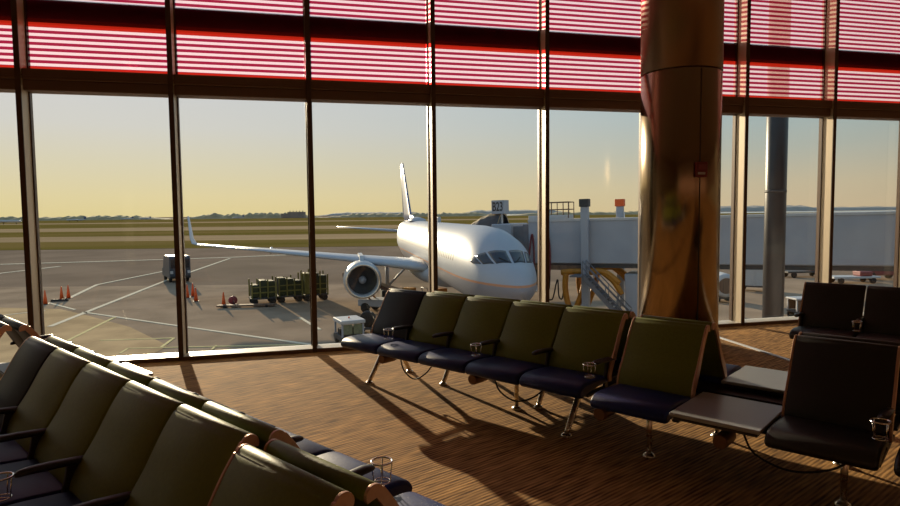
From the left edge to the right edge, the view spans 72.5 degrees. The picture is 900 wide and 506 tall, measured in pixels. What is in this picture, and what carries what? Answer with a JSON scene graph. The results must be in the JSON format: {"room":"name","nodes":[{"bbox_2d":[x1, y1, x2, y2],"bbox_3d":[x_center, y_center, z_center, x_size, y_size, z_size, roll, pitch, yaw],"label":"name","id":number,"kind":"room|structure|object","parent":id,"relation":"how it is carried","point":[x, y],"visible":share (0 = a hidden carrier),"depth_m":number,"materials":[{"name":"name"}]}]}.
{"room":"airport terminal","nodes":[
{"label":"airport terminal","id":0,"kind":"room"},
{"bbox_2d":[132,323,899,505],"bbox_3d":[3.834,1.602,1.343,26.000,0.250,14.600,-1,4,-14],"label":"floor","id":1,"kind":"structure","parent":0,"point":[459,442],"depth_m":4.36,"materials":[{"name":"carpet"}]},
{"bbox_2d":[0,321,11,337],"bbox_3d":[-3.450,0.933,4.296,1.597,0.859,0.812,3,5,42],"label":"bench","id":2,"kind":"object","parent":1,"relation":"on","point":[4,327],"visible":0.22,"depth_m":4.27,"materials":[{"name":"metal"}]},
{"bbox_2d":[0,0,14,363],"bbox_3d":[-5.157,-1.550,6.247,1.401,5.600,0.259,-1,4,-14],"label":"window","id":3,"kind":"structure","parent":1,"relation":"on","point":[7,81],"depth_m":6.40,"materials":[{"name":"clear glass"}]},
{"bbox_2d":[0,314,152,378],"bbox_3d":[-3.038,0.906,4.749,1.597,0.845,0.826,3,5,42],"label":"bench","id":4,"kind":"object","parent":1,"relation":"on","point":[20,332],"visible":0.2,"depth_m":4.69,"materials":[{"name":"leather"}]},
{"bbox_2d":[0,362,9,372],"bbox_3d":[-3.042,0.936,4.745,1.481,0.008,0.525,3,5,42],"label":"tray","id":5,"kind":"object","parent":4,"relation":"on","point":[3,366],"depth_m":4.97,"materials":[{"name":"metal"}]},
{"bbox_2d":[10,0,188,363],"bbox_3d":[-3.748,-1.587,6.588,1.529,5.600,0.259,-1,4,-14],"label":"window","id":6,"kind":"structure","parent":1,"relation":"on","point":[40,13],"depth_m":6.57,"materials":[{"name":"clear glass"}]},
{"bbox_2d":[0,336,258,505],"bbox_3d":[-1.817,1.011,2.812,2.641,0.859,0.812,3,5,42],"label":"bench","id":7,"kind":"object","parent":1,"relation":"on","point":[75,430],"visible":0.96,"depth_m":2.59,"materials":[{"name":"leather"}]},
{"bbox_2d":[45,336,411,496],"bbox_3d":[-1.396,0.985,3.257,2.665,0.845,0.826,3,5,42],"label":"bench","id":8,"kind":"object","parent":1,"relation":"on","point":[396,485],"visible":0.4,"depth_m":2.67,"materials":[{"name":"leather"}]},
{"bbox_2d":[173,0,312,360],"bbox_3d":[-2.338,-1.624,6.930,1.401,5.600,0.259,-1,4,-14],"label":"window","id":9,"kind":"structure","parent":1,"relation":"on","point":[192,85],"depth_m":6.93,"materials":[{"name":"clear glass"}]},
{"bbox_2d":[207,443,354,505],"bbox_3d":[-0.451,1.082,1.490,1.047,0.859,0.812,3,5,42],"label":"bench","id":10,"kind":"object","parent":1,"relation":"on","point":[252,476],"visible":1,"depth_m":1.81,"materials":[{"name":"leather"}]},
{"bbox_2d":[264,439,445,505],"bbox_3d":[-0.039,1.055,1.943,1.047,0.845,0.826,3,5,42],"label":"bench","id":11,"kind":"object","parent":1,"relation":"on","point":[366,492],"visible":0.66,"depth_m":1.85,"materials":[{"name":"leather"}]},
{"bbox_2d":[302,0,430,352],"bbox_3d":[-0.960,-1.659,7.263,1.465,5.600,0.259,-1,4,-14],"label":"window","id":12,"kind":"structure","parent":1,"relation":"on","point":[323,30],"depth_m":7.23,"materials":[{"name":"clear glass"}]},
{"bbox_2d":[341,288,627,437],"bbox_3d":[0.191,0.839,5.170,2.565,0.859,0.812,3,5,42],"label":"bench","id":13,"kind":"object","parent":1,"relation":"on","point":[561,350],"visible":0.98,"depth_m":4.92,"materials":[{"name":"leather"}]},
{"bbox_2d":[425,0,544,291],"bbox_3d":[0.450,-1.696,7.605,1.465,5.600,0.259,-1,4,-14],"label":"window","id":14,"kind":"structure","parent":1,"relation":"on","point":[446,37],"depth_m":7.56,"materials":[{"name":"clear glass"}]},
{"bbox_2d":[433,291,635,408],"bbox_3d":[0.777,0.814,5.458,2.039,0.859,0.812,3,5,42],"label":"bench","id":15,"kind":"object","parent":1,"relation":"on","point":[631,314],"visible":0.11,"depth_m":4.89,"materials":[{"name":"leather"}]},
{"bbox_2d":[613,363,619,371],"bbox_3d":[0.776,0.850,5.461,1.928,0.008,0.525,3,5,42],"label":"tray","id":16,"kind":"object","parent":15,"relation":"on","point":[616,366],"depth_m":4.75,"materials":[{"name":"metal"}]},
{"bbox_2d":[537,0,640,302],"bbox_3d":[1.859,-1.733,7.946,1.465,5.600,0.259,-1,4,-14],"label":"window","id":17,"kind":"structure","parent":1,"relation":"on","point":[563,44],"depth_m":7.89,"materials":[{"name":"clear glass"}]},
{"bbox_2d":[639,0,724,326],"bbox_3d":[2.726,-1.698,7.262,0.928,5.600,0.928,-1,4,-14],"label":"column","id":18,"kind":"structure","parent":1,"relation":"on","point":[682,41],"depth_m":6.94,"materials":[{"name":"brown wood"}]},
{"bbox_2d":[695,162,707,176],"bbox_3d":[2.797,-0.929,6.833,0.132,0.170,0.052,-1,4,-7],"label":"fire alarm","id":19,"kind":"object","parent":18,"relation":"attached to","point":[701,168],"visible":1,"depth_m":6.81,"materials":[{"name":"red plastic"}]},
{"bbox_2d":[637,0,750,327],"bbox_3d":[3.300,-1.770,8.295,1.529,5.600,0.259,-1,4,-14],"label":"window","id":20,"kind":"structure","parent":1,"relation":"on","point":[731,105],"depth_m":8.44,"materials":[{"name":"clear glass"}]},
{"bbox_2d":[590,317,899,505],"bbox_3d":[1.675,0.923,3.614,1.551,0.859,0.689,3,5,42],"label":"bench","id":21,"kind":"object","parent":1,"relation":"on","point":[839,404],"visible":1,"depth_m":3.45,"materials":[{"name":"leather"}]},
{"bbox_2d":[695,392,781,434],"bbox_3d":[1.708,0.956,3.670,1.421,0.008,0.525,3,5,42],"label":"tray","id":22,"kind":"object","parent":21,"relation":"on","point":[696,393],"depth_m":3.50,"materials":[{"name":"metal"}]},
{"bbox_2d":[720,337,789,360],"bbox_3d":[3.515,1.107,7.060,0.048,0.012,2.500,-1,4,-10],"label":"floor strip","id":23,"kind":"object","parent":1,"relation":"on","point":[722,338],"visible":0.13,"depth_m":7.02,"materials":[{"name":"silver metal"}]},
{"bbox_2d":[640,315,899,465],"bbox_3d":[2.162,0.882,4.169,1.532,0.859,0.689,3,5,42],"label":"bench","id":24,"kind":"object","parent":1,"relation":"on","point":[764,385],"visible":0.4,"depth_m":4.17,"materials":[{"name":"leather"}]},
{"bbox_2d":[696,380,782,404],"bbox_3d":[2.119,0.922,4.127,1.421,0.008,0.525,3,5,42],"label":"tray","id":25,"kind":"object","parent":24,"relation":"on","point":[710,386],"depth_m":4.07,"materials":[{"name":"metal"}]},
{"bbox_2d":[744,0,839,325],"bbox_3d":[4.741,-1.808,8.644,1.465,5.600,0.259,-1,4,-14],"label":"window","id":26,"kind":"structure","parent":1,"relation":"on","point":[766,56],"depth_m":8.70,"materials":[{"name":"clear glass"}]},
{"bbox_2d":[789,282,899,341],"bbox_3d":[4.100,0.767,5.651,1.606,0.859,0.812,3,5,42],"label":"bench","id":27,"kind":"object","parent":1,"relation":"on","point":[826,308],"visible":0.73,"depth_m":5.92,"materials":[{"name":"leather"}]},
{"bbox_2d":[837,0,899,314],"bbox_3d":[6.151,-1.844,8.985,1.465,5.600,0.259,-1,4,-14],"label":"window","id":28,"kind":"structure","parent":1,"relation":"on","point":[853,109],"depth_m":8.99,"materials":[{"name":"clear glass"}]},
{"bbox_2d":[894,448,899,476],"bbox_3d":[2.498,0.957,2.959,0.518,0.859,0.812,3,5,42],"label":"bench","id":29,"kind":"object","parent":1,"relation":"on","point":[897,459],"visible":1,"depth_m":2.83,"materials":[{"name":"leather"}]},
{"bbox_3d":[-8.925,-0.985,-1.927,0.200,5.600,14.600,-1,4,-14],"label":"wall","id":30,"kind":"structure","parent":0,"visible":0},
{"bbox_2d":[47,0,899,54],"bbox_3d":[2.043,-2.795,8.265,26.000,0.185,0.300,-1,4,-14],"label":"beam","id":31,"kind":"structure","parent":30,"relation":"attached to","point":[47,0],"depth_m":7.41,"materials":[{"name":"metal"}]},
{"label":"outside","id":32,"kind":"structure","parent":0,"visible":0},
{"bbox_2d":[0,238,397,249],"bbox_3d":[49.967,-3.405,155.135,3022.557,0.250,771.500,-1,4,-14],"label":"grass strip","id":33,"kind":"object","parent":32,"point":[387,241],"visible":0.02,"depth_m":152.56,"materials":[{"name":"green plant"}]},
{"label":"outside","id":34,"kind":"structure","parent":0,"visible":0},
{"bbox_2d":[0,228,397,237],"bbox_3d":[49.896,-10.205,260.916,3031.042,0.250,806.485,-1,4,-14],"label":"grass strip","id":35,"kind":"object","parent":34,"point":[288,231],"visible":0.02,"depth_m":254.00,"materials":[{"name":"green plant"}]},
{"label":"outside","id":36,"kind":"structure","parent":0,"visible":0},
{"bbox_2d":[0,219,528,228],"bbox_3d":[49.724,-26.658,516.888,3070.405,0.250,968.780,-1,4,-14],"label":"grass strip","id":37,"kind":"object","parent":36,"point":[329,223],"visible":0.5,"depth_m":490.90,"materials":[{"name":"green plant"}]},
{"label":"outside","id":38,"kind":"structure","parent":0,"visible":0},
{"bbox_2d":[0,213,789,223],"bbox_3d":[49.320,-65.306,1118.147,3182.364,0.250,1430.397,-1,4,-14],"label":"grass strip","id":39,"kind":"object","parent":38,"point":[635,215],"visible":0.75,"depth_m":1003.83,"materials":[{"name":"green plant"}]},
{"bbox_2d":[66,216,85,221],"bbox_3d":[-602.483,-54.623,989.508,29.000,8.500,26.000,-2,4,-23],"label":"airplane","id":40,"kind":"object","parent":39,"relation":"on","point":[69,220],"visible":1,"depth_m":988.87,"materials":[{"name":"white paint"}]},
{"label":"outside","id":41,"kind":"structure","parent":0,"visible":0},
{"bbox_2d":[0,210,893,352],"bbox_3d":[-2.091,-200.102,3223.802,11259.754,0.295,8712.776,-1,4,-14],"label":"ground","id":42,"kind":"structure","parent":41,"point":[209,266],"depth_m":81.59,"materials":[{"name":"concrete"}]},
{"bbox_2d":[0,215,168,220],"bbox_3d":[-975.983,-88.952,1556.845,548.646,12.160,187.947,-1,4,-14],"label":"tree line","id":43,"kind":"object","parent":42,"relation":"on","point":[117,217],"visible":0.62,"depth_m":1535.53,"materials":[{"name":"green plant"}]},
{"bbox_2d":[162,255,190,281],"bbox_3d":[-29.916,1.615,67.046,2.100,2.800,5.000,-3,4,-34],"label":"van","id":44,"kind":"object","parent":42,"relation":"on","point":[168,270],"visible":0.76,"depth_m":65.39,"materials":[{"name":"paint"}]},
{"bbox_2d":[185,212,321,218],"bbox_3d":[-511.051,-97.893,1596.666,363.999,15.191,143.163,-1,4,-14],"label":"tree line","id":45,"kind":"object","parent":42,"relation":"on","point":[213,215],"visible":0.64,"depth_m":1574.25,"materials":[{"name":"green plant"}]},
{"bbox_2d":[281,211,305,217],"bbox_3d":[-392.033,-96.790,1536.693,56.000,18.000,24.000,-1,4,0],"label":"building","id":46,"kind":"structure","parent":42,"relation":"on","point":[290,214],"depth_m":1525.07,"materials":[{"name":"grey concrete"}]},
{"bbox_2d":[322,212,487,217],"bbox_3d":[-96.053,-100.231,1596.795,470.900,11.178,169.090,-1,4,-14],"label":"tree line","id":47,"kind":"object","parent":42,"relation":"on","point":[442,213],"visible":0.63,"depth_m":1574.25,"materials":[{"name":"green plant"}]},
{"bbox_2d":[507,211,637,215],"bbox_3d":[423.904,-107.116,1636.785,548.646,8.935,187.947,-1,4,-14],"label":"tree line","id":48,"kind":"object","parent":42,"relation":"on","point":[628,212],"visible":0.41,"depth_m":1613.55,"materials":[{"name":"green plant"}]},
{"bbox_2d":[785,270,814,277],"bbox_3d":[36.414,1.941,64.041,5.311,1.150,1.600,-1,4,-6],"label":"trailer","id":49,"kind":"object","parent":42,"relation":"on","point":[793,272],"visible":0.5,"depth_m":63.30,"materials":[{"name":"metal"}]},
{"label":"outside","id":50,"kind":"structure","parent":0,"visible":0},
{"bbox_2d":[0,278,893,353],"bbox_3d":[-4.949,4.905,35.384,130.000,0.250,54.000,-1,4,0],"label":"ground concrete","id":51,"kind":"structure","parent":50,"point":[281,321],"depth_m":45.94,"materials":[{"name":"grey concrete"}]},
{"bbox_2d":[43,290,48,304],"bbox_3d":[-32.722,3.587,49.613,0.480,1.160,0.480,-3,4,-32],"label":"traffic cone","id":52,"kind":"object","parent":51,"relation":"on","point":[45,302],"visible":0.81,"depth_m":49.53,"materials":[{"name":"orange plastic"}]},
{"bbox_2d":[50,299,68,301],"bbox_3d":[-32.653,3.956,51.343,1.300,0.200,0.320,-1,4,-8],"label":"chock","id":53,"kind":"object","parent":51,"relation":"on","point":[52,300],"visible":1,"depth_m":51.23,"materials":[{"name":"black rubber"}]},
{"bbox_2d":[60,286,63,298],"bbox_3d":[-33.053,3.422,52.221,0.480,1.160,0.480,-2,4,-22],"label":"traffic cone","id":54,"kind":"object","parent":51,"relation":"on","point":[61,291],"visible":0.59,"depth_m":52.15,"materials":[{"name":"orange plastic"}]},
{"bbox_2d":[65,285,70,298],"bbox_3d":[-33.047,3.363,53.144,0.480,1.160,0.480,2,5,39],"label":"traffic cone","id":55,"kind":"object","parent":51,"relation":"on","point":[68,296],"visible":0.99,"depth_m":53.06,"materials":[{"name":"orange plastic"}]},
{"bbox_2d":[186,285,190,297],"bbox_3d":[-22.540,3.284,52.660,0.480,1.160,0.480,-2,4,-18],"label":"traffic cone","id":56,"kind":"object","parent":51,"relation":"on","point":[187,291],"visible":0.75,"depth_m":52.58,"materials":[{"name":"orange plastic"}]},
{"bbox_2d":[190,283,194,296],"bbox_3d":[-22.464,3.223,53.606,0.480,1.160,0.480,-4,5,-44],"label":"traffic cone","id":57,"kind":"object","parent":51,"relation":"on","point":[192,289],"visible":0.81,"depth_m":53.51,"materials":[{"name":"orange plastic"}]},
{"bbox_2d":[193,287,198,301],"bbox_3d":[-20.893,3.409,50.443,0.480,1.160,0.480,-3,4,-34],"label":"traffic cone","id":58,"kind":"object","parent":51,"relation":"on","point":[195,293],"visible":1,"depth_m":50.36,"materials":[{"name":"orange plastic"}]},
{"bbox_2d":[222,292,225,303],"bbox_3d":[-17.424,3.579,47.234,0.480,1.160,0.480,-2,4,-17],"label":"traffic cone","id":59,"kind":"object","parent":51,"relation":"on","point":[223,296],"visible":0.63,"depth_m":47.16,"materials":[{"name":"orange plastic"}]},
{"bbox_2d":[228,296,236,303],"bbox_3d":[-17.147,3.733,48.475,0.682,0.688,0.372,-3,4,-31],"label":"reel","id":60,"kind":"object","parent":51,"relation":"on","point":[232,299],"visible":0.89,"depth_m":48.36,"materials":[{"name":"paint"}]},
{"bbox_2d":[216,303,275,307],"bbox_3d":[-15.571,4.040,46.932,4.300,0.240,0.600,-1,4,-7],"label":"platform","id":61,"kind":"object","parent":51,"relation":"on","point":[258,304],"visible":1,"depth_m":46.79,"materials":[{"name":"metal"}]},
{"bbox_2d":[248,276,276,303],"bbox_3d":[-14.942,2.986,48.851,2.017,2.085,1.500,-2,4,-27],"label":"baggage dolly","id":62,"kind":"object","parent":51,"relation":"on","point":[263,289],"visible":0.98,"depth_m":48.37,"materials":[{"name":"metal"}]},
{"bbox_2d":[275,272,302,302],"bbox_3d":[-13.142,2.776,50.014,2.017,2.317,1.500,-2,4,-27],"label":"baggage dolly","id":63,"kind":"object","parent":51,"relation":"on","point":[286,287],"visible":0.95,"depth_m":49.49,"materials":[{"name":"metal"}]},
{"bbox_2d":[300,269,328,300],"bbox_3d":[-11.225,2.607,50.694,2.017,2.527,1.500,-2,4,-27],"label":"baggage dolly","id":64,"kind":"object","parent":51,"relation":"on","point":[322,288],"visible":0.79,"depth_m":50.26,"materials":[{"name":"metal"}]},
{"bbox_2d":[333,315,364,341],"bbox_3d":[-5.471,4.179,33.345,1.344,1.495,2.041,-2,4,-26],"label":"tug","id":65,"kind":"object","parent":51,"relation":"on","point":[346,330],"visible":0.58,"depth_m":32.86,"materials":[{"name":"metal"}]},
{"bbox_2d":[360,310,375,332],"bbox_3d":[-4.857,4.078,36.265,1.060,1.310,1.000,-1,4,-2],"label":"cart","id":66,"kind":"object","parent":51,"relation":"on","point":[369,316],"visible":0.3,"depth_m":35.95,"materials":[{"name":"metal"}]},
{"bbox_2d":[342,273,415,311],"bbox_3d":[-4.367,2.860,43.902,7.000,2.750,1.740,1,4,20],"label":"loader","id":67,"kind":"object","parent":51,"relation":"on","point":[374,302],"visible":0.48,"depth_m":43.68,"materials":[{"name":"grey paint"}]},
{"bbox_2d":[187,163,624,299],"bbox_3d":[-2.192,-2.678,51.760,36.522,12.750,39.034,2,4,32],"label":"airliner","id":68,"kind":"object","parent":51,"relation":"on","point":[482,260],"visible":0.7,"depth_m":34.08,"materials":[{"name":"white metal"}]},
{"bbox_2d":[421,287,446,291],"bbox_3d":[-1.161,3.273,48.066,2.133,1.324,1.000,-3,5,-36],"label":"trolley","id":69,"kind":"object","parent":51,"relation":"on","point":[440,288],"visible":0.05,"depth_m":48.03,"materials":[{"name":"metal"}]},
{"bbox_2d":[471,199,895,315],"bbox_3d":[14.783,0.704,31.534,30.230,7.735,4.785,0,4,26],"label":"bridge","id":70,"kind":"structure","parent":51,"relation":"on","point":[581,248],"depth_m":32.95,"materials":[{"name":"grey paint"}]},
{"bbox_2d":[535,265,580,269],"bbox_3d":[5.949,0.818,34.770,3.000,0.250,0.200,0,4,26],"label":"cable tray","id":71,"kind":"object","parent":70,"relation":"on","point":[551,267],"depth_m":34.45,"materials":[{"name":"grey metal"}]},
{"bbox_2d":[719,272,729,301],"bbox_3d":[20.890,2.639,47.129,1.800,2.250,2.120,0,4,7],"label":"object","id":72,"kind":"object","parent":51,"relation":"on","point":[724,279],"visible":0.33,"depth_m":46.11,"materials":[{"name":"white paint"}]},
{"bbox_2d":[745,270,762,288],"bbox_3d":[26.805,2.240,53.166,3.658,2.150,1.600,1,4,29],"label":"cart","id":73,"kind":"object","parent":51,"relation":"on","point":[754,278],"visible":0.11,"depth_m":52.71,"materials":[{"name":"metal"}]},
{"bbox_2d":[762,0,791,317],"bbox_3d":[7.491,-0.987,14.138,0.680,14.000,0.680,-1,4,-14],"label":"pole","id":74,"kind":"object","parent":51,"relation":"on","point":[776,158],"visible":0.49,"depth_m":13.96,"materials":[{"name":"metal"}]},
{"bbox_2d":[786,296,801,315],"bbox_3d":[23.090,3.538,39.813,2.108,1.350,1.100,-1,4,-6],"label":"cart","id":75,"kind":"object","parent":51,"relation":"on","point":[793,302],"visible":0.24,"depth_m":40.08,"materials":[{"name":"metal"}]},
{"bbox_2d":[789,299,795,308],"bbox_3d":[22.715,3.300,40.213,1.150,0.680,0.070,-1,4,-6],"label":"curtain","id":76,"kind":"object","parent":75,"relation":"hanging from","point":[792,303],"depth_m":40.20,"materials":[{"name":"brown fabric"}]},
{"bbox_2d":[832,271,880,283],"bbox_3d":[37.818,2.288,58.418,5.311,1.150,1.600,-1,4,0],"label":"trailer","id":77,"kind":"object","parent":51,"relation":"on","point":[862,276],"visible":0.81,"depth_m":57.79,"materials":[{"name":"white paint"}]},
{"bbox_2d":[868,271,893,279],"bbox_3d":[42.799,1.615,61.050,4.400,2.050,1.850,-1,4,0],"label":"truck","id":78,"kind":"object","parent":51,"relation":"on","point":[887,274],"visible":0.22,"depth_m":60.17,"materials":[{"name":"red paint"}]},
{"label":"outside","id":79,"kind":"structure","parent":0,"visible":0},
{"bbox_2d":[0,308,167,362],"bbox_3d":[-27.424,4.687,40.440,9.506,0.030,30.708,-4,5,-40],"label":"ground slab","id":80,"kind":"structure","parent":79,"point":[108,331],"depth_m":36.34,"materials":[{"name":"concrete"}]},
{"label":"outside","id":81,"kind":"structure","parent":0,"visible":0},
{"bbox_2d":[318,212,416,215],"bbox_3d":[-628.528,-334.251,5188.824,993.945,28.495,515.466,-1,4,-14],"label":"hill","id":82,"kind":"structure","parent":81,"point":[344,213],"depth_m":5084.21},
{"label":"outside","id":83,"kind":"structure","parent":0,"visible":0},
{"bbox_2d":[466,210,561,213],"bbox_3d":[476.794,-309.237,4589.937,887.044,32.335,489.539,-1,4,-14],"label":"hill","id":84,"kind":"structure","parent":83,"point":[478,211],"depth_m":4482.42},
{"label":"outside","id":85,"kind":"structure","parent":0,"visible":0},
{"bbox_2d":[720,205,816,211],"bbox_3d":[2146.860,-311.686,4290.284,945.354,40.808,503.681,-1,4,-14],"label":"hill","id":86,"kind":"structure","parent":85,"point":[788,207],"depth_m":4174.00,"materials":[{"name":"green plant"}]},
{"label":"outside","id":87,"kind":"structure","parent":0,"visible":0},
{"bbox_2d":[813,206,895,209],"bbox_3d":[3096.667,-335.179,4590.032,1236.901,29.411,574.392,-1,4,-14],"label":"hill","id":88,"kind":"structure","parent":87,"point":[862,207],"depth_m":4475.86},
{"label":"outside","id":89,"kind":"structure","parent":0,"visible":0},
{"bbox_2d":[0,233,396,242],"bbox_3d":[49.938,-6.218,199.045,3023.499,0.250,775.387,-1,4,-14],"label":"taxiway","id":90,"kind":"structure","parent":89,"point":[386,235],"depth_m":196.56,"materials":[{"name":"grey asphalt"}]},
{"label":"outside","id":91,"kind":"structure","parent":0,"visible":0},
{"bbox_2d":[0,225,398,231],"bbox_3d":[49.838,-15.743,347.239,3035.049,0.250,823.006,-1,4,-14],"label":"taxiway","id":92,"kind":"structure","parent":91,"point":[365,226],"depth_m":344.17,"materials":[{"name":"grey asphalt"}]},
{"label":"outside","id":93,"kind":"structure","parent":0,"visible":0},
{"bbox_2d":[0,217,615,224],"bbox_3d":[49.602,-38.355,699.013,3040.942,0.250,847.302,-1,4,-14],"label":"taxiway","id":94,"kind":"structure","parent":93,"point":[611,217],"depth_m":696.95,"materials":[{"name":"grey asphalt"}]},
{"bbox_2d":[0,220,21,223],"bbox_3d":[-509.516,-37.614,703.170,31.900,9.350,28.600,-2,4,-25],"label":"airplane","id":95,"kind":"object","parent":94,"relation":"on","point":[1,221],"visible":0.9,"depth_m":704.22,"materials":[{"name":"white paint"}]},
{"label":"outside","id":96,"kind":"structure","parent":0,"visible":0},
{"bbox_2d":[506,210,895,214],"bbox_3d":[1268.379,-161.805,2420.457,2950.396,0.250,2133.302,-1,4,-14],"label":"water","id":97,"kind":"structure","parent":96,"point":[868,210],"depth_m":2334.55,"materials":[{"name":"grey liquid"}]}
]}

